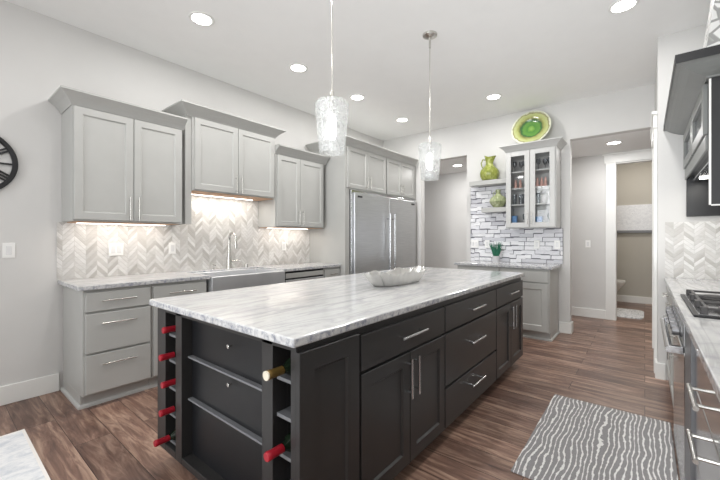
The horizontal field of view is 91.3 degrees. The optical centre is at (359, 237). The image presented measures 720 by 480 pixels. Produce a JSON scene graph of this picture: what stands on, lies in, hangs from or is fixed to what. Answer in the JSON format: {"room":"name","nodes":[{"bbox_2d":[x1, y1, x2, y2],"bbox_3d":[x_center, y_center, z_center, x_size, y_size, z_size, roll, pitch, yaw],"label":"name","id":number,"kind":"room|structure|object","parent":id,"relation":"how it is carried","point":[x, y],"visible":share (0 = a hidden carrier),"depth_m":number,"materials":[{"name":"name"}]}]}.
{"room":"kitchen","nodes":[
{"label":"kitchen","id":0,"kind":"room"},
{"bbox_2d":[0,0,382,405],"bbox_3d":[-2.244,-0.273,3.348,0.138,3.085,8.380,0,0,39],"label":"wall","id":1,"kind":"structure","parent":0,"point":[40,53],"depth_m":2.87,"materials":[{"name":"paint"}]},
{"bbox_2d":[2,243,14,257],"bbox_3d":[-2.697,0.095,2.701,0.009,0.116,0.070,0,0,39],"label":"light switch","id":2,"kind":"object","parent":1,"relation":"attached to","point":[8,249],"visible":1,"depth_m":2.70,"materials":[{"name":"white plastic"}]},
{"bbox_2d":[0,137,17,188],"bbox_3d":[-2.810,-0.565,2.539,0.034,0.494,0.494,0,0,39],"label":"wall clock","id":3,"kind":"object","parent":1,"relation":"attached to","point":[11,176],"visible":1,"depth_m":2.69,"materials":[{"name":"black metal"}]},
{"bbox_2d":[109,243,122,255],"bbox_3d":[-2.246,0.105,3.240,0.009,0.116,0.116,0,0,39],"label":"outlet","id":4,"kind":"object","parent":1,"relation":"attached to","point":[115,249],"visible":1,"depth_m":3.23,"materials":[{"name":"white plastic"}]},
{"bbox_2d":[48,85,187,225],"bbox_3d":[-2.093,-0.628,3.107,0.434,1.014,0.934,0,0,39],"label":"upper cabinet","id":5,"kind":"object","parent":1,"relation":"attached to","point":[122,161],"visible":1,"depth_m":2.95,"materials":[{"name":"grey paint"}]},
{"bbox_2d":[169,243,175,253],"bbox_3d":[-1.934,0.105,3.625,0.009,0.116,0.070,0,0,39],"label":"outlet","id":6,"kind":"object","parent":1,"relation":"attached to","point":[172,246],"visible":1,"depth_m":3.62,"materials":[{"name":"white plastic"}]},
{"bbox_2d":[57,195,309,279],"bbox_3d":[-1.628,-0.058,4.020,0.010,0.815,2.830,0,0,39],"label":"backsplash","id":7,"kind":"structure","parent":1,"relation":"attached to","point":[82,249],"depth_m":3.77,"materials":[{"name":"tile"}]},
{"bbox_2d":[162,99,285,224],"bbox_3d":[-1.447,-0.715,3.897,0.444,1.160,1.227,0,0,39],"label":"upper cabinet","id":8,"kind":"object","parent":1,"relation":"attached to","point":[225,155],"visible":0.91,"depth_m":3.69,"materials":[{"name":"grey paint"}]},
{"bbox_2d":[282,242,285,249],"bbox_3d":[-1.025,0.110,4.748,0.009,0.116,0.070,0,0,39],"label":"outlet","id":9,"kind":"object","parent":1,"relation":"attached to","point":[283,243],"visible":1,"depth_m":4.74,"materials":[{"name":"white plastic"}]},
{"bbox_2d":[258,144,329,228],"bbox_3d":[-0.852,-0.618,4.640,0.434,0.994,0.860,0,0,39],"label":"upper cabinet","id":10,"kind":"object","parent":1,"relation":"attached to","point":[297,203],"visible":0.98,"depth_m":4.46,"materials":[{"name":"grey paint"}]},
{"bbox_2d":[0,301,679,479],"bbox_3d":[0.785,1.320,3.353,7.400,0.100,12.200,0,0,39],"label":"floor","id":11,"kind":"structure","parent":0,"point":[603,362],"depth_m":2.52,"materials":[{"name":"brown wood"}]},
{"bbox_2d":[0,429,50,479],"bbox_3d":[-2.077,1.264,1.229,1.585,0.010,1.525,0,0,39],"label":"rug","id":12,"kind":"object","parent":11,"relation":"on","point":[19,459],"visible":1,"depth_m":2.00,"materials":[{"name":"white fabric"}]},
{"bbox_2d":[60,284,150,409],"bbox_3d":[-2.095,0.828,2.912,0.637,0.885,0.477,0,0,39],"label":"base cabinet","id":13,"kind":"object","parent":11,"relation":"on","point":[107,332],"visible":0.94,"depth_m":2.72,"materials":[{"name":"grey paint"}]},
{"bbox_2d":[58,262,340,290],"bbox_3d":[-1.380,0.366,3.821,0.624,0.033,2.823,0,0,39],"label":"countertop","id":14,"kind":"structure","parent":13,"relation":"on","point":[83,284],"depth_m":3.12,"materials":[{"name":"white stone"}]},
{"bbox_2d":[226,232,239,268],"bbox_3d":[-1.464,0.138,4.029,0.146,0.424,0.169,0,0,-6],"label":"faucet","id":15,"kind":"object","parent":14,"relation":"on","point":[229,258],"visible":0.98,"depth_m":4.03,"materials":[{"name":"silver metal"}]},
{"bbox_2d":[195,268,284,291],"bbox_3d":[-1.315,0.497,3.773,0.532,0.265,0.852,0,0,39],"label":"farmhouse sink","id":16,"kind":"object","parent":14,"relation":"in","point":[241,278],"visible":0.36,"depth_m":3.65,"materials":[{"name":"metal"}]},
{"bbox_2d":[148,279,205,388],"bbox_3d":[-1.802,0.828,3.290,0.656,0.885,0.474,0,0,39],"label":"base cabinet","id":17,"kind":"object","parent":11,"relation":"on","point":[162,290],"visible":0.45,"depth_m":2.98,"materials":[{"name":"grey paint"}]},
{"bbox_2d":[285,268,323,282],"bbox_3d":[-0.886,0.830,4.433,0.602,0.880,0.625,0,0,39],"label":"dishwasher","id":18,"kind":"object","parent":11,"relation":"on","point":[290,276],"visible":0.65,"depth_m":4.23,"materials":[{"name":"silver metal"}]},
{"bbox_2d":[323,267,339,277],"bbox_3d":[-0.584,0.828,4.794,0.656,0.885,0.307,0,0,39],"label":"base cabinet","id":19,"kind":"object","parent":11,"relation":"on","point":[333,271],"visible":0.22,"depth_m":4.59,"materials":[{"name":"grey paint"}]},
{"bbox_2d":[158,277,522,479],"bbox_3d":[0.253,0.828,2.742,1.251,0.885,2.920,0,0,39],"label":"kitchen island","id":20,"kind":"object","parent":11,"relation":"on","point":[362,403],"visible":0.91,"depth_m":1.69,"materials":[{"name":"black paint"}]},
{"bbox_2d":[153,428,175,446],"bbox_3d":[-0.976,1.073,1.949,0.073,0.073,0.300,0,0,39],"label":"wine bottle","id":21,"kind":"object","parent":20,"relation":"on","point":[172,436],"visible":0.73,"depth_m":1.86,"materials":[{"name":"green glass"}]},
{"bbox_2d":[158,405,175,416],"bbox_3d":[-0.961,0.927,1.968,0.073,0.073,0.300,0,0,39],"label":"wine bottle","id":22,"kind":"object","parent":20,"relation":"on","point":[163,412],"visible":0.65,"depth_m":1.87,"materials":[{"name":"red glass"}]},
{"bbox_2d":[158,351,175,360],"bbox_3d":[-0.961,0.633,1.968,0.073,0.073,0.300,0,0,39],"label":"wine bottle","id":23,"kind":"object","parent":20,"relation":"on","point":[162,357],"visible":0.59,"depth_m":1.87,"materials":[{"name":"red glass"}]},
{"bbox_2d":[160,378,175,388],"bbox_3d":[-0.954,0.781,1.976,0.073,0.073,0.300,0,0,39],"label":"wine bottle","id":24,"kind":"object","parent":20,"relation":"on","point":[165,384],"visible":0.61,"depth_m":1.87,"materials":[{"name":"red glass"}]},
{"bbox_2d":[161,325,175,333],"bbox_3d":[-0.951,0.491,1.980,0.073,0.073,0.300,0,0,39],"label":"wine bottle","id":25,"kind":"object","parent":20,"relation":"on","point":[168,329],"visible":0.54,"depth_m":1.88,"materials":[{"name":"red glass"}]},
{"bbox_2d":[169,385,175,391],"bbox_3d":[-0.889,0.825,2.061,0.124,0.014,0.385,0,0,39],"label":"shelf","id":26,"kind":"object","parent":20,"relation":"attached to","point":[173,387],"depth_m":1.94,"materials":[{"name":"grey wood"}]},
{"bbox_2d":[169,357,175,363],"bbox_3d":[-0.889,0.677,2.061,0.124,0.014,0.385,0,0,39],"label":"shelf","id":27,"kind":"object","parent":20,"relation":"attached to","point":[173,360],"depth_m":1.94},
{"bbox_2d":[169,332,175,337],"bbox_3d":[-0.889,0.535,2.061,0.124,0.014,0.385,0,0,39],"label":"shelf","id":28,"kind":"object","parent":20,"relation":"attached to","point":[171,334],"depth_m":1.94,"materials":[{"name":"grey wood"}]},
{"bbox_2d":[263,357,290,380],"bbox_3d":[-0.241,0.491,1.367,0.073,0.073,0.303,0,0,39],"label":"wine bottle","id":29,"kind":"object","parent":20,"relation":"on","point":[270,374],"visible":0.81,"depth_m":1.28,"materials":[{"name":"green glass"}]},
{"bbox_2d":[264,432,290,461],"bbox_3d":[-0.240,0.781,1.368,0.073,0.073,0.300,0,0,39],"label":"wine bottle","id":30,"kind":"object","parent":20,"relation":"on","point":[269,455],"visible":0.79,"depth_m":1.28,"materials":[{"name":"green glass"}]},
{"bbox_2d":[277,406,290,422],"bbox_3d":[-0.158,0.677,1.469,0.105,0.014,0.385,0,0,39],"label":"shelf","id":31,"kind":"object","parent":20,"relation":"attached to","point":[284,412],"depth_m":1.35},
{"bbox_2d":[277,374,290,383],"bbox_3d":[-0.158,0.535,1.469,0.105,0.014,0.385,0,0,39],"label":"shelf","id":32,"kind":"object","parent":20,"relation":"attached to","point":[286,378],"depth_m":1.34,"materials":[{"name":"grey wood"}]},
{"bbox_2d":[279,451,290,462],"bbox_3d":[-0.158,0.825,1.469,0.105,0.014,0.385,0,0,39],"label":"shelf","id":33,"kind":"object","parent":20,"relation":"attached to","point":[286,455],"depth_m":1.32,"materials":[{"name":"grey wood"}]},
{"bbox_2d":[149,266,523,347],"bbox_3d":[0.223,0.365,2.762,1.250,0.035,2.977,0,0,39],"label":"island countertop","id":34,"kind":"structure","parent":20,"relation":"on","point":[295,314],"depth_m":1.90,"materials":[{"name":"white stone"}]},
{"bbox_2d":[363,266,427,286],"bbox_3d":[0.291,0.290,2.702,0.240,0.116,0.765,0,0,39],"label":"bowl","id":35,"kind":"object","parent":34,"relation":"on","point":[398,276],"visible":1,"depth_m":2.57,"materials":[{"name":"white ceramic"}]},
{"bbox_2d":[305,135,417,275],"bbox_3d":[0.123,-0.037,5.574,0.774,2.615,1.939,0,0,39],"label":"tall cabinet","id":36,"kind":"object","parent":11,"relation":"on","point":[364,166],"visible":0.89,"depth_m":4.91,"materials":[{"name":"grey paint"}]},
{"bbox_2d":[349,190,415,274],"bbox_3d":[0.185,0.310,5.592,0.809,1.920,1.715,0,0,39],"label":"refrigerator","id":37,"kind":"object","parent":11,"relation":"on","point":[382,228],"visible":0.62,"depth_m":5.20,"materials":[{"name":"metal"}]},
{"bbox_2d":[457,265,499,270],"bbox_3d":[1.780,0.828,5.035,0.590,0.885,0.620,0,0,39],"label":"base cabinet","id":38,"kind":"object","parent":11,"relation":"on","point":[485,268],"visible":0.14,"depth_m":4.82,"materials":[{"name":"grey paint"}]},
{"bbox_2d":[500,267,559,341],"bbox_3d":[2.246,0.828,4.657,0.603,0.885,0.620,0,0,39],"label":"base cabinet","id":39,"kind":"object","parent":11,"relation":"on","point":[540,286],"visible":0.5,"depth_m":4.39,"materials":[{"name":"grey paint"}]},
{"bbox_2d":[454,260,560,269],"bbox_3d":[2.013,0.366,4.854,1.250,0.033,0.608,0,0,39],"label":"countertop","id":40,"kind":"structure","parent":39,"relation":"on","point":[467,263],"depth_m":4.64,"materials":[{"name":"white stone"}]},
{"bbox_2d":[489,242,501,261],"bbox_3d":[1.964,0.198,5.103,0.173,0.302,0.184,0,0,10],"label":"potted plant","id":41,"kind":"object","parent":40,"relation":"on","point":[496,250],"visible":0.96,"depth_m":5.06,"materials":[{"name":"green plant"}]},
{"bbox_2d":[511,394,677,479],"bbox_3d":[1.469,1.265,2.156,0.704,0.008,1.200,0,0,39],"label":"striped rug","id":42,"kind":"object","parent":11,"relation":"on","point":[573,439],"visible":1,"depth_m":2.13,"materials":[{"name":"grey fabric"}]},
{"bbox_2d":[617,279,625,291],"bbox_3d":[4.642,0.855,6.857,0.865,0.830,0.460,0,0,39],"label":"toilet","id":43,"kind":"object","parent":11,"relation":"on","point":[620,283],"visible":0.12,"depth_m":6.56,"materials":[{"name":"white ceramic"}]},
{"bbox_2d":[617,308,643,318],"bbox_3d":[4.486,1.260,5.889,0.420,0.019,0.800,0,0,39],"label":"bath mat","id":44,"kind":"object","parent":11,"relation":"on","point":[621,312],"visible":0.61,"depth_m":5.82,"materials":[{"name":"white fabric"}]},
{"bbox_2d":[662,288,672,402],"bbox_3d":[2.584,0.828,2.478,0.672,0.885,1.205,0,0,39],"label":"base cabinet","id":45,"kind":"object","parent":11,"relation":"on","point":[669,303],"visible":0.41,"depth_m":2.64,"materials":[{"name":"grey paint"}]},
{"bbox_2d":[660,301,684,479],"bbox_3d":[1.939,0.828,1.711,0.711,0.885,0.790,0,0,39],"label":"gas range","id":46,"kind":"object","parent":11,"relation":"on","point":[673,318],"visible":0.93,"depth_m":1.77,"materials":[{"name":"silver metal"}]},
{"bbox_2d":[685,327,694,479],"bbox_3d":[1.628,0.828,1.280,0.640,0.885,0.261,0,0,39],"label":"end panel","id":47,"kind":"object","parent":11,"relation":"on","point":[689,347],"visible":0.07,"depth_m":1.42,"materials":[{"name":"grey wood"}]},
{"bbox_2d":[686,349,719,479],"bbox_3d":[1.223,0.828,0.802,0.678,0.885,0.985,0,0,39],"label":"base cabinet","id":48,"kind":"object","parent":11,"relation":"on","point":[705,452],"visible":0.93,"depth_m":1.08,"materials":[{"name":"grey paint"}]},
{"bbox_3d":[0.464,0.777,-0.186,0.615,0.785,1.495,0,0,39],"label":"cabinet","id":49,"kind":"object","parent":11,"relation":"on","visible":0},
{"bbox_2d":[664,277,719,401],"bbox_3d":[1.478,0.366,1.092,0.654,0.033,4.758,0,0,39],"label":"countertop","id":50,"kind":"structure","parent":49,"relation":"on","point":[704,333],"depth_m":1.39,"materials":[{"name":"white stone"}]},
{"bbox_2d":[680,289,719,318],"bbox_3d":[1.923,0.328,1.685,0.532,0.044,0.760,0,0,39],"label":"gas cooktop","id":51,"kind":"object","parent":50,"relation":"in","point":[706,305],"visible":1,"depth_m":1.72,"materials":[{"name":"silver metal"}]},
{"bbox_2d":[5,0,710,140],"bbox_3d":[-0.379,-1.875,1.915,4.840,0.120,8.500,0,0,39],"label":"ceiling","id":52,"kind":"structure","parent":0,"point":[534,54],"depth_m":3.30,"materials":[{"name":"paint"}]},
{"bbox_2d":[188,11,214,26],"bbox_3d":[-1.310,-1.810,2.910,0.200,0.009,0.200,0,0,39],"label":"recessed light","id":53,"kind":"object","parent":52,"relation":"in","point":[199,18],"visible":1,"depth_m":2.90,"materials":[{"name":"white plastic"}]},
{"bbox_2d":[192,14,210,24],"bbox_3d":[-1.310,-1.812,2.910,0.152,0.003,0.152,0,0,39],"label":"diffuser","id":54,"kind":"object","parent":53,"relation":"attached to","point":[199,19],"depth_m":2.91,"materials":[{"name":"white plastic"}]},
{"bbox_2d":[289,63,307,72],"bbox_3d":[-0.657,-1.810,3.749,0.200,0.009,0.200,0,0,39],"label":"recessed light","id":55,"kind":"object","parent":52,"relation":"in","point":[296,67],"visible":1,"depth_m":3.75,"materials":[{"name":"white plastic"}]},
{"bbox_2d":[291,65,304,70],"bbox_3d":[-0.657,-1.812,3.749,0.152,0.003,0.152,0,0,39],"label":"diffuser","id":56,"kind":"object","parent":55,"relation":"attached to","point":[293,67],"depth_m":3.75,"materials":[{"name":"white plastic"}]},
{"bbox_2d":[315,0,348,155],"bbox_3d":[-0.172,-1.167,2.155,0.208,1.294,0.208,0,0,39],"label":"pendant light","id":57,"kind":"object","parent":52,"relation":"hanging from","point":[332,119],"visible":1,"depth_m":2.14,"materials":[{"name":"glass"}]},
{"bbox_2d":[329,101,334,113],"bbox_3d":[-0.172,-0.795,2.155,0.040,0.070,0.040,0,0,39],"label":"socket","id":58,"kind":"object","parent":57,"relation":"attached to","point":[332,110],"depth_m":2.14,"materials":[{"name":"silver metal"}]},
{"bbox_2d":[350,94,364,100],"bbox_3d":[-0.036,-1.810,4.532,0.200,0.009,0.200,0,0,39],"label":"recessed light","id":59,"kind":"object","parent":52,"relation":"in","point":[356,97],"visible":1,"depth_m":4.53,"materials":[{"name":"white plastic"}]},
{"bbox_2d":[351,95,362,99],"bbox_3d":[-0.036,-1.812,4.532,0.152,0.003,0.152,0,0,39],"label":"diffuser","id":60,"kind":"object","parent":59,"relation":"attached to","point":[353,97],"depth_m":4.53,"materials":[{"name":"white plastic"}]},
{"bbox_2d":[396,118,408,121],"bbox_3d":[0.649,-1.810,5.394,0.200,0.009,0.200,0,0,39],"label":"recessed light","id":61,"kind":"object","parent":52,"relation":"in","point":[397,119],"visible":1,"depth_m":5.38,"materials":[{"name":"white plastic"}]},
{"bbox_2d":[419,30,440,180],"bbox_3d":[0.623,-1.167,3.137,0.208,1.294,0.208,0,0,39],"label":"pendant light","id":62,"kind":"object","parent":52,"relation":"hanging from","point":[429,35],"visible":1,"depth_m":3.12,"materials":[{"name":"glass"}]},
{"bbox_2d":[485,94,501,99],"bbox_3d":[1.715,-1.810,4.517,0.200,0.009,0.200,0,0,39],"label":"recessed light","id":63,"kind":"object","parent":52,"relation":"in","point":[491,96],"visible":1,"depth_m":4.51,"materials":[{"name":"white plastic"}]},
{"bbox_2d":[487,95,499,98],"bbox_3d":[1.715,-1.812,4.517,0.152,0.003,0.152,0,0,39],"label":"diffuser","id":64,"kind":"object","parent":63,"relation":"attached to","point":[489,96],"depth_m":4.51,"materials":[{"name":"white plastic"}]},
{"bbox_2d":[608,0,639,13],"bbox_3d":[2.051,-1.810,2.740,0.200,0.009,0.200,0,0,39],"label":"recessed light","id":65,"kind":"object","parent":52,"relation":"in","point":[620,6],"visible":1,"depth_m":2.75,"materials":[{"name":"white plastic"}]},
{"bbox_2d":[612,0,634,11],"bbox_3d":[2.051,-1.812,2.740,0.152,0.003,0.152,0,0,39],"label":"diffuser","id":66,"kind":"object","parent":65,"relation":"attached to","point":[620,5],"depth_m":2.74,"materials":[{"name":"white plastic"}]},
{"bbox_2d":[383,83,654,330],"bbox_3d":[1.935,-0.273,5.433,4.010,3.085,0.120,0,0,39],"label":"wall","id":67,"kind":"structure","parent":0,"point":[627,110],"depth_m":4.75,"materials":[{"name":"paint"}]},
{"bbox_2d":[471,240,478,247],"bbox_3d":[1.774,0.090,5.433,0.116,0.116,0.009,0,0,39],"label":"outlet","id":68,"kind":"object","parent":67,"relation":"attached to","point":[474,243],"visible":1,"depth_m":5.43,"materials":[{"name":"white plastic"}]},
{"bbox_2d":[485,240,489,247],"bbox_3d":[1.922,0.090,5.313,0.070,0.116,0.009,0,0,39],"label":"outlet","id":69,"kind":"object","parent":67,"relation":"attached to","point":[487,245],"visible":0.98,"depth_m":5.31,"materials":[{"name":"white plastic"}]},
{"bbox_2d":[469,178,505,187],"bbox_3d":[1.925,-0.812,5.192,0.567,0.065,0.193,0,0,39],"label":"floating shelf","id":70,"kind":"object","parent":67,"relation":"attached to","point":[494,182],"visible":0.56,"depth_m":5.13,"materials":[{"name":"grey paint"}]},
{"bbox_2d":[480,156,499,180],"bbox_3d":[1.914,-1.035,5.205,0.276,0.380,0.278,0,0,39],"label":"jug","id":71,"kind":"object","parent":70,"relation":"on","point":[489,172],"visible":0.83,"depth_m":5.13,"materials":[{"name":"ceramic"}]},
{"bbox_2d":[481,207,505,212],"bbox_3d":[1.997,-0.407,5.134,0.382,0.065,0.193,0,0,39],"label":"floating shelf","id":72,"kind":"object","parent":67,"relation":"attached to","point":[494,209],"visible":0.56,"depth_m":5.08,"materials":[{"name":"grey paint"}]},
{"bbox_2d":[489,189,505,206],"bbox_3d":[2.014,-0.573,5.125,0.244,0.264,0.244,0,0,39],"label":"round vase","id":73,"kind":"object","parent":72,"relation":"on","point":[498,200],"visible":0.83,"depth_m":5.05,"materials":[{"name":"green ceramic"}]},
{"bbox_2d":[470,185,562,263],"bbox_3d":[2.218,-0.214,5.103,1.268,1.138,0.034,0,0,39],"label":"backsplash","id":74,"kind":"structure","parent":67,"relation":"attached to","point":[546,245],"depth_m":5.16,"materials":[{"name":"white stone"}]},
{"bbox_2d":[499,137,566,228],"bbox_3d":[2.324,-0.696,4.744,0.764,1.121,0.388,0,0,39],"label":"upper cabinet","id":75,"kind":"object","parent":67,"relation":"attached to","point":[550,148],"visible":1,"depth_m":4.65,"materials":[{"name":"grey paint"}]},
{"bbox_2d":[511,216,517,222],"bbox_3d":[2.144,-0.236,4.872,0.070,0.140,0.070,0,0,39],"label":"tin","id":76,"kind":"object","parent":75,"relation":"in","point":[514,219],"visible":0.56,"depth_m":4.85,"materials":[{"name":"blue metal"}]},
{"bbox_2d":[511,168,548,175],"bbox_3d":[2.353,-0.895,4.779,0.576,0.018,0.270,0,0,39],"label":"shelf","id":77,"kind":"object","parent":75,"relation":"attached to","point":[538,172],"depth_m":4.79,"materials":[{"name":"grey paint"}]},
{"bbox_2d":[511,185,548,191],"bbox_3d":[2.353,-0.670,4.779,0.576,0.018,0.270,0,0,39],"label":"shelf","id":78,"kind":"object","parent":75,"relation":"attached to","point":[538,188],"depth_m":4.79,"materials":[{"name":"grey paint"}]},
{"bbox_2d":[511,202,548,206],"bbox_3d":[2.353,-0.450,4.779,0.576,0.018,0.270,0,0,39],"label":"shelf","id":79,"kind":"object","parent":75,"relation":"attached to","point":[539,204],"depth_m":4.77,"materials":[{"name":"grey paint"}]},
{"bbox_2d":[511,111,550,142],"bbox_3d":[2.341,-1.516,4.821,0.503,0.484,0.153,0,0,43],"label":"plate","id":80,"kind":"object","parent":75,"relation":"on","point":[532,125],"visible":0.98,"depth_m":4.84,"materials":[{"name":"green ceramic"}]},
{"bbox_2d":[535,216,542,221],"bbox_3d":[2.382,-0.226,4.678,0.085,0.120,0.070,0,0,39],"label":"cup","id":81,"kind":"object","parent":75,"relation":"in","point":[537,218],"visible":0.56,"depth_m":4.65,"materials":[{"name":"blue ceramic"}]},
{"bbox_2d":[540,195,548,202],"bbox_3d":[2.441,-0.509,4.651,0.112,0.100,0.112,0,0,39],"label":"ceramic bowl","id":82,"kind":"object","parent":75,"relation":"on","point":[544,198],"visible":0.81,"depth_m":4.62,"materials":[{"name":"white ceramic"}]},
{"bbox_2d":[534,240,539,248],"bbox_3d":[2.454,0.090,4.882,0.070,0.116,0.009,0,0,39],"label":"outlet","id":83,"kind":"object","parent":67,"relation":"attached to","point":[536,242],"visible":1,"depth_m":4.88,"materials":[{"name":"white plastic"}]},
{"bbox_2d":[554,240,559,248],"bbox_3d":[2.648,0.090,4.725,0.070,0.116,0.009,0,0,39],"label":"outlet","id":84,"kind":"object","parent":67,"relation":"attached to","point":[556,242],"visible":1,"depth_m":4.72,"materials":[{"name":"white plastic"}]},
{"bbox_2d":[559,321,572,333],"bbox_3d":[2.782,1.198,4.747,0.147,0.145,0.156,0,0,39],"label":"baseboard","id":85,"kind":"structure","parent":67,"relation":"attached to","point":[564,327],"depth_m":4.69,"materials":[{"name":"white wood"}]},
{"bbox_2d":[424,155,618,309],"bbox_3d":[3.088,-0.020,6.197,7.400,2.580,0.120,0,0,39],"label":"wall","id":86,"kind":"structure","parent":0,"point":[445,198],"depth_m":5.77,"materials":[{"name":"paint"}]},
{"bbox_2d":[585,240,590,247],"bbox_3d":[3.662,0.095,5.650,0.070,0.116,0.009,0,0,39],"label":"light switch","id":87,"kind":"object","parent":86,"relation":"attached to","point":[587,242],"visible":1,"depth_m":5.65,"materials":[{"name":"white plastic"}]},
{"bbox_2d":[572,307,605,318],"bbox_3d":[2.044,1.200,6.953,4.625,0.140,0.020,0,0,39],"label":"baseboard","id":88,"kind":"structure","parent":86,"relation":"attached to","point":[576,311],"depth_m":5.62,"materials":[{"name":"white wood"}]},
{"bbox_2d":[602,148,651,320],"bbox_3d":[4.300,-0.019,5.187,1.185,2.578,0.165,0,0,39],"label":"door frame","id":89,"kind":"structure","parent":86,"relation":"in","point":[611,160],"depth_m":5.44,"materials":[{"name":"white wood"}]},
{"bbox_2d":[424,129,651,176],"bbox_3d":[2.673,-1.360,5.685,7.400,0.100,1.200,0,0,39],"label":"ceiling","id":90,"kind":"structure","parent":0,"point":[638,140],"depth_m":5.09,"materials":[{"name":"paint"}]},
{"bbox_2d":[605,141,622,144],"bbox_3d":[3.488,-1.304,4.832,0.200,0.009,0.200,0,0,39],"label":"recessed light","id":91,"kind":"object","parent":90,"relation":"in","point":[611,142],"visible":1,"depth_m":4.82,"materials":[{"name":"white plastic"}]},
{"bbox_2d":[617,161,651,297],"bbox_3d":[5.460,-0.230,6.902,2.600,3.000,0.100,0,0,39],"label":"wall","id":92,"kind":"structure","parent":0,"point":[634,180],"depth_m":6.89,"materials":[{"name":"beige paint"}]},
{"bbox_2d":[617,204,651,229],"bbox_3d":[5.424,-0.400,6.857,2.400,0.500,0.015,0,0,39],"label":"trim","id":93,"kind":"structure","parent":92,"relation":"attached to","point":[629,217],"depth_m":6.89,"materials":[{"name":"stone"}]},
{"bbox_2d":[617,295,651,303],"bbox_3d":[5.423,1.205,6.855,2.400,0.130,0.020,0,0,39],"label":"baseboard","id":94,"kind":"structure","parent":92,"relation":"attached to","point":[622,298],"depth_m":6.88,"materials":[{"name":"white wood"}]},
{"bbox_2d":[617,230,651,232],"bbox_3d":[5.413,-0.125,6.843,2.400,0.050,0.050,0,0,39],"label":"trim","id":95,"kind":"structure","parent":92,"relation":"attached to","point":[618,231],"depth_m":6.86,"materials":[{"name":"grey metal"}]},
{"bbox_2d":[655,24,719,379],"bbox_3d":[3.435,-0.273,3.440,0.830,3.085,1.330,0,0,39],"label":"wall","id":96,"kind":"structure","parent":0,"point":[671,182],"depth_m":3.15,"materials":[{"name":"paint"}]},
{"bbox_2d":[650,111,656,372],"bbox_3d":[3.087,0.045,3.701,0.040,2.450,1.119,0,0,39],"label":"door frame","id":97,"kind":"structure","parent":96,"relation":"in","point":[653,136],"depth_m":3.30,"materials":[{"name":"white wood"}]},
{"bbox_2d":[655,358,665,379],"bbox_3d":[2.744,1.198,3.216,0.073,0.145,0.147,0,0,39],"label":"baseboard","id":98,"kind":"structure","parent":96,"relation":"attached to","point":[660,368],"depth_m":3.16,"materials":[{"name":"white wood"}]},
{"bbox_2d":[665,221,719,279],"bbox_3d":[2.987,0.105,2.941,0.659,0.490,0.010,0,0,39],"label":"backsplash","id":99,"kind":"structure","parent":96,"relation":"attached to","point":[692,249],"depth_m":3.03,"materials":[{"name":"tile"}]},
{"bbox_3d":[1.036,-0.272,-0.087,0.120,3.085,7.170,0,0,39],"label":"wall","id":100,"kind":"structure","parent":0,"visible":0},
{"bbox_2d":[663,44,719,216],"bbox_3d":[2.488,-0.593,2.336,0.668,0.827,1.574,0,0,39],"label":"wall cabinet","id":101,"kind":"object","parent":100,"relation":"attached to","point":[693,103],"visible":1,"depth_m":2.13,"materials":[{"name":"grey paint"}]},
{"bbox_2d":[703,0,719,47],"bbox_3d":[2.267,-1.409,1.960,0.533,0.809,0.340,0,0,39],"label":"chase","id":102,"kind":"object","parent":100,"relation":"attached to","point":[712,35],"visible":0.33,"depth_m":1.97,"materials":[{"name":"white tile"}]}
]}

